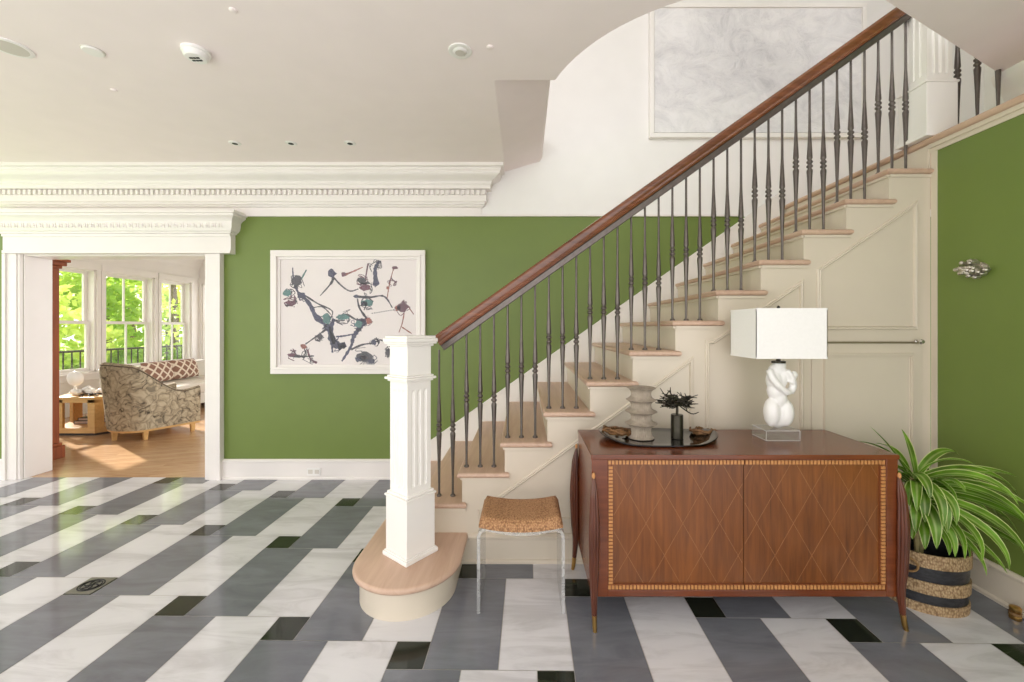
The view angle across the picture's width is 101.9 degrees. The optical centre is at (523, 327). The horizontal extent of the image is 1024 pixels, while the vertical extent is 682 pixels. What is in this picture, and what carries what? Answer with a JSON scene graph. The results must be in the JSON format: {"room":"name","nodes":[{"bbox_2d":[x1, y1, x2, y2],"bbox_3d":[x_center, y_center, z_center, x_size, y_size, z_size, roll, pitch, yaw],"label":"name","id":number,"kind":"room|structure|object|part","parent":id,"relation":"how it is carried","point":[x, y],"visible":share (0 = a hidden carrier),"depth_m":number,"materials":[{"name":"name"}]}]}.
{"room":"entrance hall","nodes":[
{"label":"entrance hall","id":0,"kind":"room"},
{"bbox_2d":[31,402,204,476],"bbox_3d":[-4.350,1.430,6.460,5.700,0.100,5.280,0,0,0],"label":"floor","id":1,"kind":"structure","parent":0,"point":[178,451],"depth_m":4.51,"materials":[{"name":"brown wood"}]},
{"bbox_2d":[52,260,70,459],"bbox_3d":[-5.245,0.330,4.235,0.790,2.100,0.430,0,0,0],"label":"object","id":2,"kind":"object","parent":1,"relation":"on","point":[58,450],"visible":0.23,"depth_m":4.35,"materials":[{"name":"brown wood"}]},
{"bbox_3d":[-5.245,-0.670,4.235,0.790,0.100,0.430,0,0,0],"label":"cornice","id":3,"kind":"part","parent":2,"relation":"part of","materials":[{"name":"brown wood"}]},
{"bbox_2d":[59,393,110,434],"bbox_3d":[-5.710,1.135,5.713,1.000,0.490,0.866,0,0,0],"label":"side table","id":4,"kind":"object","parent":1,"relation":"on","point":[95,425],"visible":0.32,"depth_m":5.30,"materials":[{"name":"brown wood"}]},
{"bbox_2d":[67,371,83,393],"bbox_3d":[-6.050,0.740,5.600,0.200,0.300,0.118,0,0,0],"label":"disc sculpture","id":5,"kind":"object","parent":4,"relation":"on","point":[75,378],"visible":0.8,"depth_m":5.57,"materials":[{"name":"white ceramic"}]},
{"bbox_2d":[59,420,106,432],"bbox_3d":[-5.710,1.315,5.713,0.998,0.070,0.866,0,0,0],"label":"shelf","id":6,"kind":"object","parent":4,"relation":"attached to","point":[69,427],"depth_m":5.29,"materials":[{"name":"brown wood"}]},
{"bbox_2d":[70,386,101,394],"bbox_3d":[-5.797,0.836,5.500,0.328,0.121,0.220,0,0,12],"label":"coral piece","id":7,"kind":"object","parent":4,"relation":"on","point":[87,389],"visible":0.94,"depth_m":5.46,"materials":[{"name":"white ceramic"}]},
{"bbox_2d":[74,419,105,423],"bbox_3d":[-5.820,1.260,5.620,0.300,0.040,0.220,0,0,-11],"label":"book","id":8,"kind":"object","parent":4,"relation":"on","point":[76,421],"visible":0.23,"depth_m":5.50,"materials":[{"name":"paper"}]},
{"bbox_2d":[78,415,104,420],"bbox_3d":[-5.800,1.222,5.620,0.260,0.035,0.200,0,0,-3],"label":"book","id":9,"kind":"object","parent":8,"relation":"on","point":[85,417],"visible":0.32,"depth_m":5.52,"materials":[{"name":"paper"}]},
{"bbox_2d":[78,392,101,396],"bbox_3d":[-5.620,0.872,5.402,0.280,0.034,0.182,0,0,0],"label":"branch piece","id":10,"kind":"object","parent":4,"relation":"on","point":[88,394],"visible":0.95,"depth_m":5.37,"materials":[{"name":"wood"}]},
{"bbox_2d":[99,362,200,440],"bbox_3d":[-4.856,0.902,5.376,0.755,0.955,0.918,0,0,27],"label":"armchair","id":11,"kind":"object","parent":1,"relation":"on","point":[134,401],"visible":1,"depth_m":5.04,"materials":[{"name":"fabric"}]},
{"bbox_3d":[-4.995,1.323,5.064,0.052,0.115,0.052,0,0,27],"label":"leg","id":12,"kind":"part","parent":11,"relation":"part of","materials":[{"name":"brown wood"}]},
{"bbox_3d":[-4.650,1.323,5.100,0.052,0.115,0.052,0,0,27],"label":"leg","id":13,"kind":"part","parent":11,"relation":"part of","materials":[{"name":"brown wood"}]},
{"bbox_3d":[-4.848,1.260,5.392,0.714,0.030,0.782,0,0,27],"label":"rail","id":14,"kind":"part","parent":11,"relation":"part of","materials":[{"name":"brown wood"}]},
{"bbox_3d":[-4.416,1.323,5.531,0.052,0.115,0.052,0,0,27],"label":"leg","id":15,"kind":"part","parent":11,"relation":"part of","materials":[{"name":"brown wood"}]},
{"bbox_2d":[98,359,204,402],"bbox_3d":[-5.923,1.008,7.420,1.045,0.743,2.284,0,0,0],"label":"sofa","id":16,"kind":"object","parent":1,"relation":"on","point":[183,383],"visible":0.16,"depth_m":7.09,"materials":[{"name":"beige fabric"}]},
{"bbox_3d":[-6.340,0.963,7.420,0.200,0.635,2.280,0,0,0],"label":"backrest","id":17,"kind":"part","parent":16,"relation":"part of","materials":[{"name":"beige fabric"}]},
{"bbox_2d":[140,361,173,381],"bbox_3d":[-6.100,0.740,6.920,0.209,0.327,0.540,0,0,0],"label":"pillow","id":18,"kind":"object","parent":16,"relation":"on","point":[161,370],"visible":0.78,"depth_m":6.88,"materials":[{"name":"fabric"}]},
{"bbox_2d":[161,379,204,392],"bbox_3d":[-5.820,1.012,6.865,0.840,0.175,1.090,0,0,0],"label":"seat cushion","id":19,"kind":"object","parent":16,"relation":"on","point":[180,383],"depth_m":6.96,"materials":[{"name":"beige fabric"}]},
{"bbox_2d":[169,358,198,378],"bbox_3d":[-6.100,0.740,7.460,0.209,0.327,0.540,0,0,0],"label":"pillow","id":20,"kind":"object","parent":16,"relation":"on","point":[183,368],"visible":0.9,"depth_m":7.38,"materials":[{"name":"fabric"}]},
{"bbox_2d":[181,375,204,378],"bbox_3d":[-5.820,1.012,7.975,0.840,0.175,1.090,0,0,0],"label":"seat cushion","id":21,"kind":"object","parent":16,"relation":"on","point":[200,376],"depth_m":7.65,"materials":[{"name":"beige fabric"}]},
{"bbox_2d":[199,260,204,278],"bbox_3d":[-4.330,-0.070,9.030,5.660,2.900,0.160,0,0,0],"label":"wall","id":22,"kind":"structure","parent":0,"point":[202,268],"depth_m":8.95,"materials":[{"name":"beige paint"}]},
{"bbox_2d":[198,279,204,358],"bbox_3d":[-6.570,-0.095,9.002,0.874,1.890,0.215,0,0,0],"label":"window","id":23,"kind":"structure","parent":22,"relation":"in","point":[201,282],"depth_m":8.94,"materials":[{"name":"beige paint"}]},
{"bbox_2d":[0,0,983,478],"bbox_3d":[-2.400,-1.420,3.895,13.200,5.600,0.210,0,0,0],"label":"wall","id":24,"kind":"structure","parent":0,"point":[267,415],"depth_m":3.79,"materials":[{"name":"green paint"}]},
{"bbox_2d":[0,459,1,479],"bbox_3d":[-5.300,1.290,3.775,1.200,0.180,0.030,0,0,0],"label":"baseboard","id":25,"kind":"structure","parent":24,"relation":"attached to","point":[0,459],"depth_m":3.77,"materials":[{"name":"beige paint"}]},
{"bbox_2d":[0,209,247,480],"bbox_3d":[-3.692,0.177,3.811,2.337,2.405,0.402,0,0,0],"label":"door frame","id":26,"kind":"structure","parent":24,"relation":"in","point":[43,236],"depth_m":3.75,"materials":[{"name":"beige paint"}]},
{"bbox_2d":[59,260,202,417],"bbox_3d":[-7.030,-0.070,6.475,0.260,2.900,4.950,0,0,0],"label":"wall","id":27,"kind":"structure","parent":24,"relation":"in","point":[64,388],"depth_m":7.98,"materials":[{"name":"beige paint"}]},
{"bbox_2d":[59,260,101,383],"bbox_3d":[-7.053,-0.095,6.285,0.215,1.890,1.144,0,0,0],"label":"window","id":28,"kind":"structure","parent":27,"relation":"attached to","point":[91,272],"depth_m":6.76,"materials":[{"name":"beige paint"}]},
{"bbox_3d":[-7.128,-0.485,6.285,0.035,0.850,0.950,0,0,0],"label":"sash","id":29,"kind":"part","parent":28,"relation":"part of","materials":[{"name":"beige paint"}]},
{"bbox_3d":[-7.088,0.300,6.285,0.035,0.800,0.950,0,0,0],"label":"sash","id":30,"kind":"part","parent":28,"relation":"part of","materials":[{"name":"beige paint"}]},
{"bbox_2d":[101,264,157,365],"bbox_3d":[-7.053,-0.095,7.390,0.215,1.890,1.054,0,0,0],"label":"window","id":31,"kind":"structure","parent":27,"relation":"attached to","point":[149,279],"depth_m":7.74,"materials":[{"name":"beige paint"}]},
{"bbox_3d":[-7.128,-0.485,7.390,0.035,0.850,0.860,0,0,0],"label":"sash","id":32,"kind":"part","parent":31,"relation":"part of","materials":[{"name":"beige paint"}]},
{"bbox_3d":[-7.088,0.300,7.390,0.035,0.800,0.860,0,0,0],"label":"sash","id":33,"kind":"part","parent":31,"relation":"part of","materials":[{"name":"beige paint"}]},
{"bbox_2d":[158,273,193,361],"bbox_3d":[-7.053,-0.095,8.360,0.215,1.890,0.854,0,0,0],"label":"window","id":34,"kind":"structure","parent":27,"relation":"attached to","point":[186,283],"depth_m":8.64,"materials":[{"name":"beige paint"}]},
{"bbox_3d":[-7.128,-0.485,8.360,0.035,0.850,0.660,0,0,0],"label":"sash","id":35,"kind":"part","parent":34,"relation":"part of","materials":[{"name":"beige paint"}]},
{"bbox_3d":[-7.088,0.300,8.360,0.035,0.800,0.660,0,0,0],"label":"sash","id":36,"kind":"part","parent":34,"relation":"part of","materials":[{"name":"beige paint"}]},
{"bbox_2d":[0,162,503,214],"bbox_3d":[-3.039,-1.220,3.679,5.722,0.400,0.222,0,0,0],"label":"trim","id":37,"kind":"structure","parent":24,"relation":"attached to","point":[248,188],"depth_m":3.69,"materials":[{"name":"beige paint"}]},
{"bbox_2d":[222,459,389,479],"bbox_3d":[-1.798,1.290,3.775,1.876,0.180,0.030,0,0,0],"label":"baseboard","id":38,"kind":"structure","parent":24,"relation":"attached to","point":[233,469],"depth_m":3.77,"materials":[{"name":"beige paint"}]},
{"bbox_2d":[307,468,320,474],"bbox_3d":[-1.906,1.310,3.766,0.124,0.068,0.008,0,0,0],"label":"wall outlet","id":39,"kind":"object","parent":24,"relation":"attached to","point":[310,471],"visible":1,"depth_m":3.76,"materials":[{"name":"white plastic"}]},
{"bbox_2d":[308,470,318,473],"bbox_3d":[-1.906,1.310,3.764,0.100,0.036,0.003,0,0,0],"label":"socket","id":40,"kind":"object","parent":39,"relation":"attached to","point":[309,471],"depth_m":3.76,"materials":[{"name":"white plastic"}]},
{"bbox_2d":[270,250,425,373],"bbox_3d":[-1.594,-0.138,3.765,1.400,1.120,0.047,0,0,0],"label":"framed print","id":41,"kind":"object","parent":24,"relation":"attached to","point":[332,311],"visible":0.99,"depth_m":3.78,"materials":[{"name":"white paper"}]},
{"bbox_2d":[246,214,737,216],"bbox_3d":[-1.965,-1.020,3.780,7.870,0.021,0.020,0,0,0],"label":"trim","id":42,"kind":"structure","parent":24,"relation":"attached to","point":[482,215],"depth_m":3.78,"materials":[{"name":"beige paint"}]},
{"bbox_2d":[494,80,549,171],"bbox_3d":[-0.003,-1.570,3.088,0.335,0.300,1.404,0,0,0],"label":"wall","id":43,"kind":"structure","parent":24,"relation":"attached to","point":[522,105],"depth_m":2.92,"materials":[{"name":"paint"}]},
{"bbox_2d":[649,3,866,138],"bbox_3d":[2.115,-2.320,3.767,1.957,1.208,0.044,0,0,0],"label":"framed canvas","id":44,"kind":"object","parent":24,"relation":"attached to","point":[711,64],"visible":0.73,"depth_m":3.75,"materials":[{"name":"white paint"}]},
{"bbox_2d":[0,477,1023,681],"bbox_3d":[-1.740,1.430,1.610,8.320,0.100,4.420,0,0,0],"label":"floor","id":45,"kind":"structure","parent":0,"point":[222,580],"depth_m":1.95,"materials":[{"name":"white stone"}]},
{"bbox_2d":[64,577,116,593],"bbox_3d":[-2.309,1.376,2.216,0.140,0.008,0.140,0,0,1],"label":"floor vent","id":46,"kind":"object","parent":45,"relation":"in","point":[93,584],"visible":1,"depth_m":2.21,"materials":[{"name":"grey metal"}]},
{"bbox_2d":[76,579,105,590],"bbox_3d":[-2.309,1.375,2.216,0.115,0.007,0.105,0,0,1],"label":"grille","id":47,"kind":"object","parent":46,"relation":"attached to","point":[90,584],"depth_m":2.21,"materials":[{"name":"black metal"}]},
{"bbox_2d":[477,496,564,612],"bbox_3d":[-0.015,1.150,2.145,0.424,0.460,0.296,0,0,0],"label":"stool","id":48,"kind":"object","parent":45,"relation":"on","point":[497,514],"visible":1,"depth_m":2.07,"materials":[{"name":"brown wicker"}]},
{"bbox_3d":[-0.015,0.954,2.145,0.406,0.067,0.296,0,0,0],"label":"woven seat","id":49,"kind":"part","parent":48,"relation":"part of","materials":[{"name":"brown wicker"}]},
{"bbox_2d":[352,146,933,621],"bbox_3d":[0.725,0.065,2.851,3.349,2.630,1.878,0,0,0],"label":"staircase","id":50,"kind":"structure","parent":45,"relation":"on","point":[869,265],"depth_m":2.45,"materials":[{"name":"brown wood"}]},
{"bbox_2d":[383,335,437,567],"bbox_3d":[-0.610,0.628,2.232,0.208,1.165,0.208,0,0,38],"label":"newel post","id":51,"kind":"object","parent":50,"relation":"on","point":[410,498],"visible":1,"depth_m":2.17,"materials":[{"name":"white paint"}]},
{"bbox_3d":[-0.610,0.269,2.232,0.195,0.033,0.195,0,0,38],"label":"neck moulding","id":52,"kind":"part","parent":51,"relation":"part of","materials":[{"name":"white paint"}]},
{"bbox_2d":[462,533,582,563],"bbox_3d":[0.883,1.298,2.435,2.993,0.165,0.030,0,0,0],"label":"baseboard","id":53,"kind":"structure","parent":50,"relation":"attached to","point":[501,548],"depth_m":2.43,"materials":[{"name":"beige paint"}]},
{"bbox_3d":[0.363,0.657,2.444,1.267,0.970,0.012,0,0,0],"label":"panel moulding","id":54,"kind":"part","parent":50,"relation":"part of","materials":[{"name":"beige paint"}]},
{"bbox_2d":[435,7,910,496],"bbox_3d":[0.910,-0.500,2.540,3.061,3.064,0.062,0,0,0],"label":"stair railing","id":55,"kind":"object","parent":50,"relation":"on","point":[872,35],"visible":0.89,"depth_m":2.53,"materials":[{"name":"grey metal"}]},
{"bbox_3d":[0.935,-0.961,2.540,2.970,2.143,0.062,0,0,0],"label":"handrail","id":56,"kind":"part","parent":55,"relation":"part of","materials":[{"name":"brown wood"}]},
{"bbox_3d":[0.890,0.240,2.460,3.015,2.280,0.040,0,0,0],"label":"panel","id":57,"kind":"part","parent":50,"relation":"part of","materials":[{"name":"beige paint"}]},
{"bbox_3d":[1.357,0.430,2.444,0.576,1.424,0.012,0,0,0],"label":"panel moulding","id":58,"kind":"part","parent":50,"relation":"part of","materials":[{"name":"beige paint"}]},
{"bbox_3d":[2.022,-0.367,2.444,0.591,0.763,0.012,0,0,0],"label":"panel moulding","id":59,"kind":"part","parent":50,"relation":"part of","materials":[{"name":"beige paint"}]},
{"bbox_2d":[811,339,924,510],"bbox_3d":[2.015,0.640,2.421,0.643,1.141,0.055,0,0,0],"label":"door","id":60,"kind":"structure","parent":50,"relation":"attached to","point":[858,389],"depth_m":2.44,"materials":[{"name":"beige paint"}]},
{"bbox_2d":[570,430,910,632],"bbox_3d":[1.012,0.983,2.128,1.502,0.798,0.530,0,0,0],"label":"credenza","id":61,"kind":"object","parent":45,"relation":"on","point":[825,513],"visible":1,"depth_m":1.92,"materials":[{"name":"brown wood"}]},
{"bbox_3d":[0.287,0.998,2.367,0.048,0.626,0.048,0,0,-22],"label":"leg","id":62,"kind":"part","parent":61,"relation":"part of","materials":[{"name":"brown wood"}]},
{"bbox_3d":[0.320,0.998,1.889,0.048,0.626,0.048,0,0,-22],"label":"leg","id":63,"kind":"part","parent":61,"relation":"part of","materials":[{"name":"brown wood"}]},
{"bbox_2d":[599,428,717,446],"bbox_3d":[0.702,0.564,2.185,0.610,0.040,0.356,0,0,0],"label":"tray","id":64,"kind":"object","parent":61,"relation":"on","point":[662,436],"visible":0.66,"depth_m":2.12,"materials":[{"name":"black paint"}]},
{"bbox_2d":[602,425,630,435],"bbox_3d":[0.502,0.549,2.199,0.184,0.054,0.100,0,0,0],"label":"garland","id":65,"kind":"object","parent":64,"relation":"on","point":[613,430],"visible":0.92,"depth_m":2.17},
{"bbox_2d":[625,385,657,440],"bbox_3d":[0.611,0.445,2.170,0.170,0.265,0.171,0,0,30],"label":"vase","id":66,"kind":"object","parent":64,"relation":"on","point":[641,411],"visible":0.99,"depth_m":2.12,"materials":[{"name":"beige ceramic"}]},
{"bbox_2d":[655,387,698,439],"bbox_3d":[0.792,0.449,2.159,0.233,0.257,0.221,0,0,0],"label":"vase","id":67,"kind":"object","parent":64,"relation":"on","point":[672,400],"visible":1,"depth_m":2.13,"materials":[{"name":"brown metal"}]},
{"bbox_2d":[689,426,716,434],"bbox_3d":[0.965,0.562,2.237,0.147,0.041,0.110,0,0,0],"label":"nest","id":68,"kind":"object","parent":64,"relation":"on","point":[697,430],"visible":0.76,"depth_m":2.20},
{"bbox_3d":[0.698,0.906,1.926,0.626,0.599,0.021,0,0,0],"label":"door","id":69,"kind":"part","parent":61,"relation":"part of","materials":[{"name":"brown wood"}]},
{"bbox_2d":[730,306,827,440],"bbox_3d":[1.336,0.234,2.200,0.358,0.698,0.258,0,0,0],"label":"table lamp","id":70,"kind":"object","parent":61,"relation":"on","point":[778,333],"visible":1,"depth_m":2.07,"materials":[{"name":"white fabric"}]},
{"bbox_3d":[1.348,0.046,2.200,0.068,0.285,0.068,0,0,0],"label":"stem","id":71,"kind":"part","parent":70,"relation":"part of","materials":[{"name":"brown metal"}]},
{"bbox_3d":[1.336,0.031,2.200,0.356,0.253,0.256,0,0,0],"label":"lamp shade","id":72,"kind":"part","parent":70,"relation":"part of","materials":[{"name":"fabric"}]},
{"bbox_3d":[1.338,0.906,1.926,0.648,0.599,0.021,0,0,0],"label":"door","id":73,"kind":"part","parent":61,"relation":"part of","materials":[{"name":"brown wood"}]},
{"bbox_3d":[1.728,0.998,1.894,0.048,0.627,0.048,0,0,-22],"label":"leg","id":74,"kind":"part","parent":61,"relation":"part of","materials":[{"name":"brown wood"}]},
{"bbox_2d":[889,534,972,617],"bbox_3d":[2.030,1.236,2.100,0.351,0.287,0.271,0,0,13],"label":"planter","id":75,"kind":"object","parent":45,"relation":"on","point":[939,583],"visible":0.52,"depth_m":1.99,"materials":[{"name":"wicker"}]},
{"bbox_3d":[1.875,1.155,2.027,0.080,0.080,0.010,0,9,44],"label":"rope handle","id":76,"kind":"part","parent":75,"relation":"part of","materials":[{"name":"fabric"}]},
{"bbox_2d":[859,428,1023,575],"bbox_3d":[2.000,0.851,2.042,0.708,0.700,0.448,0,0,0],"label":"potted plant","id":77,"kind":"object","parent":75,"relation":"on","point":[932,494],"visible":0.87,"depth_m":1.95,"materials":[{"name":"green plant"}]},
{"bbox_3d":[1.985,0.980,2.105,0.170,0.442,0.052,0,0,0],"label":"stem","id":78,"kind":"part","parent":77,"relation":"part of","materials":[{"name":"plant"}]},
{"bbox_2d":[1008,604,1022,621],"bbox_3d":[2.325,1.349,1.965,0.045,0.062,0.045,0,0,0],"label":"door stop","id":79,"kind":"object","parent":45,"relation":"on","point":[1014,611],"visible":1,"depth_m":1.95,"materials":[{"name":"gold metal"}]},
{"bbox_2d":[0,0,1023,171],"bbox_3d":[-1.580,-1.565,1.595,8.640,0.311,4.390,0,0,0],"label":"ceiling","id":80,"kind":"structure","parent":0,"point":[382,77],"depth_m":2.29,"materials":[{"name":"paint"}]},
{"bbox_2d":[0,37,35,58],"bbox_3d":[-2.604,-1.417,2.104,0.170,0.007,0.170,0,0,0],"label":"recessed light","id":81,"kind":"object","parent":80,"relation":"in","point":[10,47],"visible":1,"depth_m":2.11,"materials":[{"name":"white plastic"}]},
{"bbox_2d":[180,42,211,63],"bbox_3d":[-1.686,-1.398,2.134,0.128,0.044,0.128,0,0,0],"label":"smoke detector","id":82,"kind":"object","parent":80,"relation":"attached to","point":[195,53],"visible":1,"depth_m":2.11,"materials":[{"name":"white plastic"}]},
{"bbox_2d":[229,7,236,13],"bbox_3d":[-1.302,-1.417,1.859,0.032,0.007,0.032,0,0,0],"label":"button","id":83,"kind":"object","parent":80,"relation":"attached to","point":[233,10],"visible":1,"depth_m":1.85,"materials":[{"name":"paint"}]},
{"bbox_2d":[228,141,241,145],"bbox_3d":[-2.227,-1.417,3.200,0.084,0.007,0.084,0,0,0],"label":"recessed light","id":84,"kind":"object","parent":80,"relation":"in","point":[235,143],"visible":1,"depth_m":3.19,"materials":[{"name":"white plastic"}]},
{"bbox_2d":[285,141,296,145],"bbox_3d":[-1.795,-1.417,3.200,0.084,0.007,0.084,0,0,0],"label":"recessed light","id":85,"kind":"object","parent":80,"relation":"in","point":[291,143],"visible":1,"depth_m":3.19,"materials":[{"name":"white plastic"}]},
{"bbox_2d":[344,141,355,145],"bbox_3d":[-1.341,-1.417,3.200,0.084,0.007,0.084,0,0,0],"label":"recessed light","id":86,"kind":"object","parent":80,"relation":"in","point":[350,143],"visible":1,"depth_m":3.19,"materials":[{"name":"white plastic"}]},
{"bbox_2d":[448,43,471,58],"bbox_3d":[-0.328,-1.423,2.133,0.120,0.039,0.120,0,0,0],"label":"recessed light","id":87,"kind":"object","parent":80,"relation":"in","point":[457,50],"visible":1,"depth_m":2.12,"materials":[{"name":"white plastic"}]},
{"bbox_2d":[785,93,1023,208],"bbox_3d":[3.280,-1.094,1.595,1.840,0.036,4.390,0,0,0],"label":"trim","id":88,"kind":"structure","parent":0,"point":[1019,99],"depth_m":2.42,"materials":[{"name":"brown wood"}]},
{"bbox_2d":[895,17,959,149],"bbox_3d":[2.432,-1.694,2.505,0.208,1.165,0.208,0,0,0],"label":"newel post","id":89,"kind":"object","parent":88,"relation":"on","point":[933,91],"visible":0.68,"depth_m":2.43,"materials":[{"name":"white paint"}]},
{"bbox_2d":[953,45,1001,123],"bbox_3d":[2.620,-1.603,2.425,0.062,0.982,0.350,0,0,0],"label":"landing railing","id":90,"kind":"object","parent":88,"relation":"on","point":[957,60],"visible":0.35,"depth_m":2.40,"materials":[{"name":"grey metal"}]},
{"bbox_2d":[938,114,1023,576],"bbox_3d":[2.460,0.164,0.924,0.120,2.432,3.048,0,0,0],"label":"wall","id":91,"kind":"structure","parent":0,"point":[981,174],"depth_m":2.15,"materials":[{"name":"green paint"}]},
{"bbox_2d":[953,259,990,278],"bbox_3d":[2.351,-0.306,2.184,0.098,0.108,0.142,0,0,0],"label":"wall ornament","id":92,"kind":"object","parent":91,"relation":"attached to","point":[973,268],"visible":1,"depth_m":2.17,"materials":[{"name":"silver metal"}]},
{"bbox_3d":[2.393,-0.305,2.190,0.014,0.075,0.100,0,0,0],"label":"plate","id":93,"kind":"part","parent":92,"relation":"part of","materials":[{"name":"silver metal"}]},
{"bbox_2d":[928,102,1023,148],"bbox_3d":[2.390,-1.063,0.924,0.017,0.023,3.048,0,0,0],"label":"trim","id":94,"kind":"structure","parent":91,"relation":"attached to","point":[1021,105],"depth_m":2.18,"materials":[{"name":"beige paint"}]},
{"bbox_2d":[930,108,1023,468],"bbox_3d":[2.397,0.072,0.925,0.006,2.257,3.050,0,0,0],"label":"trim","id":95,"kind":"structure","parent":91,"relation":"attached to","point":[934,151],"depth_m":2.42,"materials":[{"name":"beige paint"}]},
{"bbox_2d":[931,534,1023,617],"bbox_3d":[2.385,1.290,0.920,0.030,0.180,3.040,0,0,0],"label":"baseboard","id":96,"kind":"structure","parent":91,"relation":"attached to","point":[1004,588],"depth_m":2.08,"materials":[{"name":"beige paint"}]},
{"bbox_2d":[984,64,1003,111],"bbox_3d":[4.260,-2.516,1.700,0.120,3.408,4.600,0,0,0],"label":"wall","id":97,"kind":"structure","parent":0,"point":[989,90],"depth_m":3.75,"materials":[{"name":"white paint"}]},
{"bbox_3d":[2.800,-2.666,0.880,0.120,3.108,2.960,0,0,0],"label":"wall","id":98,"kind":"structure","parent":0,"visible":0},
{"bbox_2d":[991,60,1023,101],"bbox_3d":[2.697,-1.345,0.880,0.085,0.150,2.960,0,0,0],"label":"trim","id":99,"kind":"structure","parent":98,"relation":"attached to","point":[1012,78],"depth_m":2.29,"materials":[{"name":"beige paint"}]},
{"label":"outside","id":100,"kind":"structure","parent":0,"visible":0},
{"bbox_2d":[60,341,179,358],"bbox_3d":[-33.585,1.780,21.000,52.830,0.200,58.000,0,0,0],"label":"ground","id":101,"kind":"structure","parent":100,"point":[62,344],"depth_m":36.34,"materials":[{"name":"green plant"}]},
{"bbox_2d":[59,350,83,369],"bbox_3d":[-10.600,1.126,9.202,1.928,1.253,1.932,0,0,0],"label":"shrub","id":102,"kind":"object","parent":101,"relation":"on","point":[67,358],"visible":0.05,"depth_m":9.29,"materials":[{"name":"green plant"}]},
{"bbox_2d":[59,271,123,361],"bbox_3d":[-12.500,-1.000,10.643,4.051,5.390,3.709,0,0,-39],"label":"tree","id":103,"kind":"object","parent":101,"relation":"on","point":[69,330],"visible":0.13,"depth_m":10.70,"materials":[{"name":"green plant"}]},
{"bbox_2d":[59,272,168,356],"bbox_3d":[-14.059,-0.396,13.090,5.218,4.187,3.335,0,0,31],"label":"tree","id":104,"kind":"object","parent":101,"relation":"on","point":[112,300],"visible":0.3,"depth_m":12.80,"materials":[{"name":"green plant"}]},
{"bbox_2d":[59,272,181,356],"bbox_3d":[-12.705,-1.608,14.235,4.316,6.601,5.189,0,0,0],"label":"tree","id":105,"kind":"object","parent":101,"relation":"on","point":[175,294],"visible":0.09,"depth_m":14.39,"materials":[{"name":"green plant"}]},
{"bbox_2d":[59,345,181,369],"bbox_3d":[-8.600,1.059,9.306,0.044,1.242,6.212,0,0,0],"label":"deck railing","id":106,"kind":"object","parent":101,"relation":"on","point":[177,346],"visible":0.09,"depth_m":8.67,"materials":[{"name":"brown metal"}]},
{"bbox_3d":[-8.600,0.460,9.300,0.044,0.044,6.200,0,0,0],"label":"rail","id":107,"kind":"part","parent":106,"relation":"part of","materials":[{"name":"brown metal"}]},
{"bbox_2d":[106,346,142,363],"bbox_3d":[-10.802,1.126,11.301,1.932,1.253,1.928,0,0,33],"label":"shrub","id":108,"kind":"object","parent":101,"relation":"on","point":[134,351],"visible":0.14,"depth_m":11.07,"materials":[{"name":"green plant"}]},
{"bbox_2d":[79,285,181,345],"bbox_3d":[-17.749,-1.000,18.701,3.816,5.390,3.955,0,0,-19],"label":"tree","id":109,"kind":"object","parent":101,"relation":"on","point":[137,286],"visible":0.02,"depth_m":18.63,"materials":[{"name":"green plant"}]},
{"bbox_2d":[111,285,181,357],"bbox_3d":[-14.424,-0.396,16.475,5.218,4.187,3.335,0,0,-44],"label":"tree","id":110,"kind":"object","parent":101,"relation":"on","point":[167,320],"visible":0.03,"depth_m":16.88,"materials":[{"name":"green plant"}]},
{"bbox_2d":[162,346,181,360],"bbox_3d":[-10.702,1.126,13.399,1.932,1.253,1.928,0,0,-25],"label":"shrub","id":111,"kind":"object","parent":101,"relation":"on","point":[179,348],"visible":0.07,"depth_m":12.93,"materials":[{"name":"green plant"}]}
]}

